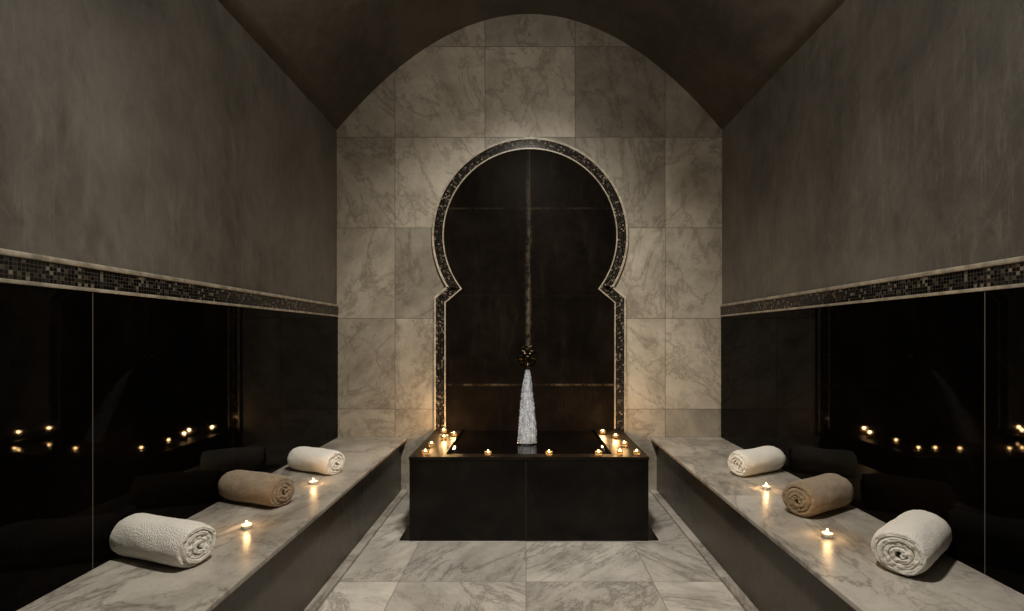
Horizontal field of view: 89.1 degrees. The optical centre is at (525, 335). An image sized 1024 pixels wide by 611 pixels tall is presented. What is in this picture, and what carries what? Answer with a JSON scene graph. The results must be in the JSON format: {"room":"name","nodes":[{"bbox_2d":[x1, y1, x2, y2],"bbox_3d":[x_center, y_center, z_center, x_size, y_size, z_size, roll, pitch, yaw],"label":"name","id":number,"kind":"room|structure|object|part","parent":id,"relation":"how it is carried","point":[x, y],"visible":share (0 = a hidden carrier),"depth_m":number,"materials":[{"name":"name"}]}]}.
{"room":"spa","nodes":[
{"label":"spa","id":0,"kind":"room"},
{"bbox_2d":[0,0,336,303],"bbox_3d":[-1.505,-0.193,1.200,0.100,2.785,5.600,0,0,0],"label":"wall","id":1,"kind":"structure","parent":0,"point":[159,137],"depth_m":2.07,"materials":[{"name":"paint"}]},
{"bbox_2d":[0,283,337,610],"bbox_3d":[-1.451,0.317,1.200,0.008,0.927,5.600,0,0,0],"label":"wall panel","id":2,"kind":"object","parent":1,"relation":"attached to","point":[114,407],"depth_m":1.88,"materials":[{"name":"black stone"}]},
{"bbox_2d":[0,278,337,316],"bbox_3d":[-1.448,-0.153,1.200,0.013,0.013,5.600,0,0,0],"label":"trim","id":3,"kind":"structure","parent":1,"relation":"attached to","point":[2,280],"depth_m":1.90,"materials":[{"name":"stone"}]},
{"bbox_2d":[0,248,338,314],"bbox_3d":[-1.449,-0.192,1.200,0.012,0.063,5.600,0,0,0],"label":"trim","id":4,"kind":"structure","parent":1,"relation":"attached to","point":[11,267],"depth_m":1.90,"materials":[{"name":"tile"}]},
{"bbox_2d":[337,14,721,491],"bbox_3d":[0.026,-0.648,4.050,3.163,3.697,0.100,0,0,0],"label":"wall","id":5,"kind":"structure","parent":0,"point":[483,84],"depth_m":4.00,"materials":[{"name":"stone"}]},
{"bbox_2d":[518,345,537,368],"bbox_3d":[0.012,0.159,3.909,0.154,0.176,0.167,0,0,0],"label":"spout","id":6,"kind":"object","parent":5,"relation":"attached to","point":[527,357],"visible":1,"depth_m":3.97,"materials":[{"name":"brown metal"}]},
{"bbox_3d":[0.012,0.109,3.934,0.090,0.075,0.022,0,0,0],"label":"tap handle","id":7,"kind":"part","parent":6,"relation":"part of","materials":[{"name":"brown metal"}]},
{"bbox_2d":[444,150,615,430],"bbox_3d":[0.031,-0.345,3.996,1.323,2.170,0.008,0,0,0],"label":"wall panel","id":8,"kind":"object","parent":5,"relation":"attached to","point":[530,235],"depth_m":3.99,"materials":[{"name":"black stone"}]},
{"bbox_2d":[432,137,627,432],"bbox_3d":[0.031,-0.382,3.990,1.471,2.244,0.020,0,0,0],"label":"trim","id":9,"kind":"structure","parent":5,"relation":"attached to","point":[438,228],"depth_m":3.98,"materials":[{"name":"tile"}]},
{"bbox_2d":[317,492,744,610],"bbox_3d":[0.026,1.250,1.250,3.163,0.100,5.700,0,0,0],"label":"floor","id":10,"kind":"structure","parent":0,"point":[668,573],"depth_m":2.59,"materials":[{"name":"stone"}]},
{"bbox_2d":[17,438,407,610],"bbox_3d":[-1.183,0.990,1.200,0.545,0.420,5.600,0,0,0],"label":"bench","id":11,"kind":"object","parent":10,"relation":"on","point":[294,554],"visible":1,"depth_m":2.15,"materials":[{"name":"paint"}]},
{"bbox_2d":[109,513,215,567],"bbox_3d":[-1.274,0.708,1.820,0.363,0.143,0.160,0,0,20],"label":"rolled towel","id":12,"kind":"object","parent":11,"relation":"on","point":[181,543],"visible":1,"depth_m":1.76,"materials":[{"name":"white fabric"}]},
{"bbox_2d":[241,521,251,529],"bbox_3d":[-1.134,0.765,2.110,0.039,0.031,0.039,0,0,0],"label":"tealight candle","id":13,"kind":"object","parent":11,"relation":"on","point":[245,526],"visible":1,"depth_m":2.10,"materials":[{"name":"wax"}]},
{"bbox_2d":[218,470,294,506],"bbox_3d":[-1.263,0.709,2.437,0.356,0.141,0.167,0,0,22],"label":"rolled towel","id":14,"kind":"object","parent":11,"relation":"on","point":[261,488],"visible":1,"depth_m":2.38,"materials":[{"name":"brown fabric"}]},
{"bbox_2d":[309,478,316,484],"bbox_3d":[-1.120,0.765,2.740,0.039,0.031,0.039,0,0,0],"label":"tealight candle","id":15,"kind":"object","parent":11,"relation":"on","point":[313,482],"visible":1,"depth_m":2.73,"materials":[{"name":"wax"}]},
{"bbox_2d":[287,446,344,474],"bbox_3d":[-1.212,0.712,2.996,0.335,0.134,0.151,0,0,26],"label":"rolled towel","id":16,"kind":"object","parent":11,"relation":"on","point":[303,458],"visible":1,"depth_m":2.94,"materials":[{"name":"white fabric"}]},
{"bbox_2d":[399,429,657,540],"bbox_3d":[0.018,0.954,3.506,1.519,0.492,0.932,0,0,0],"label":"basin","id":17,"kind":"object","parent":10,"relation":"on","point":[453,497],"visible":0.96,"depth_m":3.04,"materials":[{"name":"black stone"}]},
{"bbox_2d":[422,449,428,454],"bbox_3d":[-0.600,0.691,3.100,0.043,0.034,0.043,0,0,0],"label":"votive candle","id":18,"kind":"object","parent":17,"relation":"on","point":[424,452],"visible":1,"depth_m":3.08,"materials":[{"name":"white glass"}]},
{"bbox_2d":[428,441,434,446],"bbox_3d":[-0.605,0.691,3.330,0.043,0.034,0.043,0,0,0],"label":"votive candle","id":19,"kind":"object","parent":17,"relation":"on","point":[430,444],"visible":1,"depth_m":3.32,"materials":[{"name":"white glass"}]},
{"bbox_2d":[484,450,491,455],"bbox_3d":[-0.225,0.691,3.080,0.043,0.034,0.043,0,0,0],"label":"votive candle","id":20,"kind":"object","parent":17,"relation":"on","point":[487,453],"visible":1,"depth_m":3.06,"materials":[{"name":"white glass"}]},
{"bbox_2d":[448,431,608,453],"bbox_3d":[0.018,0.726,3.556,0.995,0.004,0.858,0,0,0],"label":"pool water","id":21,"kind":"object","parent":17,"relation":"in","point":[469,442],"visible":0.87,"depth_m":3.51,"materials":[{"name":"black liquid"}]},
{"bbox_2d":[518,369,536,443],"bbox_3d":[0.006,0.482,3.650,0.135,0.470,0.407,0,0,0],"label":"water stream","id":22,"kind":"object","parent":21,"relation":"on","point":[527,386],"visible":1,"depth_m":3.58,"materials":[{"name":"white"}]},
{"bbox_3d":[0.018,1.197,3.511,1.519,0.006,0.922,0,0,0],"label":"floor plate","id":23,"kind":"part","parent":17,"relation":"part of","materials":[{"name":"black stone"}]},
{"bbox_2d":[545,450,552,455],"bbox_3d":[0.136,0.691,3.080,0.043,0.034,0.043,0,0,0],"label":"votive candle","id":24,"kind":"object","parent":17,"relation":"on","point":[548,453],"visible":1,"depth_m":3.06,"materials":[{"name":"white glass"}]},
{"bbox_2d":[595,450,601,455],"bbox_3d":[0.430,0.691,3.080,0.043,0.034,0.043,0,0,0],"label":"votive candle","id":25,"kind":"object","parent":17,"relation":"on","point":[597,453],"visible":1,"depth_m":3.06,"materials":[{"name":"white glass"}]},
{"bbox_2d":[616,450,623,454],"bbox_3d":[0.560,0.691,3.100,0.043,0.034,0.043,0,0,0],"label":"votive candle","id":26,"kind":"object","parent":17,"relation":"on","point":[619,452],"visible":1,"depth_m":3.08,"materials":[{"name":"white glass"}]},
{"bbox_2d":[621,441,627,446],"bbox_3d":[0.630,0.691,3.330,0.043,0.034,0.043,0,0,0],"label":"votive candle","id":27,"kind":"object","parent":17,"relation":"on","point":[623,444],"visible":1,"depth_m":3.31,"materials":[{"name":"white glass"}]},
{"bbox_2d":[633,449,639,454],"bbox_3d":[0.660,0.691,3.100,0.043,0.034,0.043,0,0,0],"label":"votive candle","id":28,"kind":"object","parent":17,"relation":"on","point":[635,452],"visible":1,"depth_m":3.08,"materials":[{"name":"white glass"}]},
{"bbox_2d":[650,438,1023,610],"bbox_3d":[1.232,0.990,1.200,0.553,0.420,5.600,0,0,0],"label":"bench","id":29,"kind":"object","parent":10,"relation":"on","point":[769,557],"visible":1,"depth_m":2.15,"materials":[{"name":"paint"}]},
{"bbox_2d":[728,446,785,476],"bbox_3d":[1.313,0.708,2.964,0.339,0.142,0.161,0,0,-28],"label":"rolled towel","id":30,"kind":"object","parent":29,"relation":"on","point":[763,459],"visible":1,"depth_m":2.90,"materials":[{"name":"white fabric"}]},
{"bbox_2d":[762,484,769,489],"bbox_3d":[1.224,0.765,2.650,0.039,0.031,0.039,0,0,0],"label":"tealight candle","id":31,"kind":"object","parent":29,"relation":"on","point":[765,487],"visible":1,"depth_m":2.64,"materials":[{"name":"wax"}]},
{"bbox_2d":[782,473,853,516],"bbox_3d":[1.306,0.705,2.324,0.341,0.148,0.168,0,0,-30],"label":"rolled towel","id":32,"kind":"object","parent":29,"relation":"on","point":[819,494],"visible":1,"depth_m":2.25,"materials":[{"name":"brown fabric"}]},
{"bbox_2d":[821,529,832,538],"bbox_3d":[1.170,0.765,2.020,0.039,0.031,0.039,0,0,0],"label":"tealight candle","id":33,"kind":"object","parent":29,"relation":"on","point":[825,534],"visible":1,"depth_m":2.01,"materials":[{"name":"wax"}]},
{"bbox_2d":[871,510,951,575],"bbox_3d":[1.333,0.703,1.792,0.339,0.152,0.180,0,0,-40],"label":"rolled towel","id":34,"kind":"object","parent":29,"relation":"on","point":[909,544],"visible":1,"depth_m":1.70,"materials":[{"name":"white fabric"}]},
{"bbox_2d":[218,0,844,129],"bbox_3d":[0.028,-2.091,1.250,3.141,1.012,5.700,0,0,0],"label":"ceiling","id":35,"kind":"structure","parent":0,"point":[722,53],"depth_m":3.44,"materials":[{"name":"paint"}]},
{"bbox_2d":[722,0,1023,303],"bbox_3d":[1.558,-0.193,1.200,0.100,2.785,5.600,0,0,0],"label":"wall","id":36,"kind":"structure","parent":0,"point":[890,143],"depth_m":2.20,"materials":[{"name":"paint"}]},
{"bbox_2d":[720,256,1023,314],"bbox_3d":[1.502,-0.192,1.200,0.012,0.063,5.600,0,0,0],"label":"trim","id":37,"kind":"structure","parent":36,"relation":"attached to","point":[1013,273],"depth_m":2.06,"materials":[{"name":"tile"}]},
{"bbox_2d":[721,287,1023,594],"bbox_3d":[1.504,0.317,1.200,0.008,0.927,5.600,0,0,0],"label":"wall panel","id":38,"kind":"object","parent":36,"relation":"attached to","point":[917,403],"depth_m":2.06,"materials":[{"name":"black stone"}]},
{"bbox_2d":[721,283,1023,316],"bbox_3d":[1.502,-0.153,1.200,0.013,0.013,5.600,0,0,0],"label":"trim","id":39,"kind":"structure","parent":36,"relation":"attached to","point":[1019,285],"depth_m":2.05,"materials":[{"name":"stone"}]}
]}

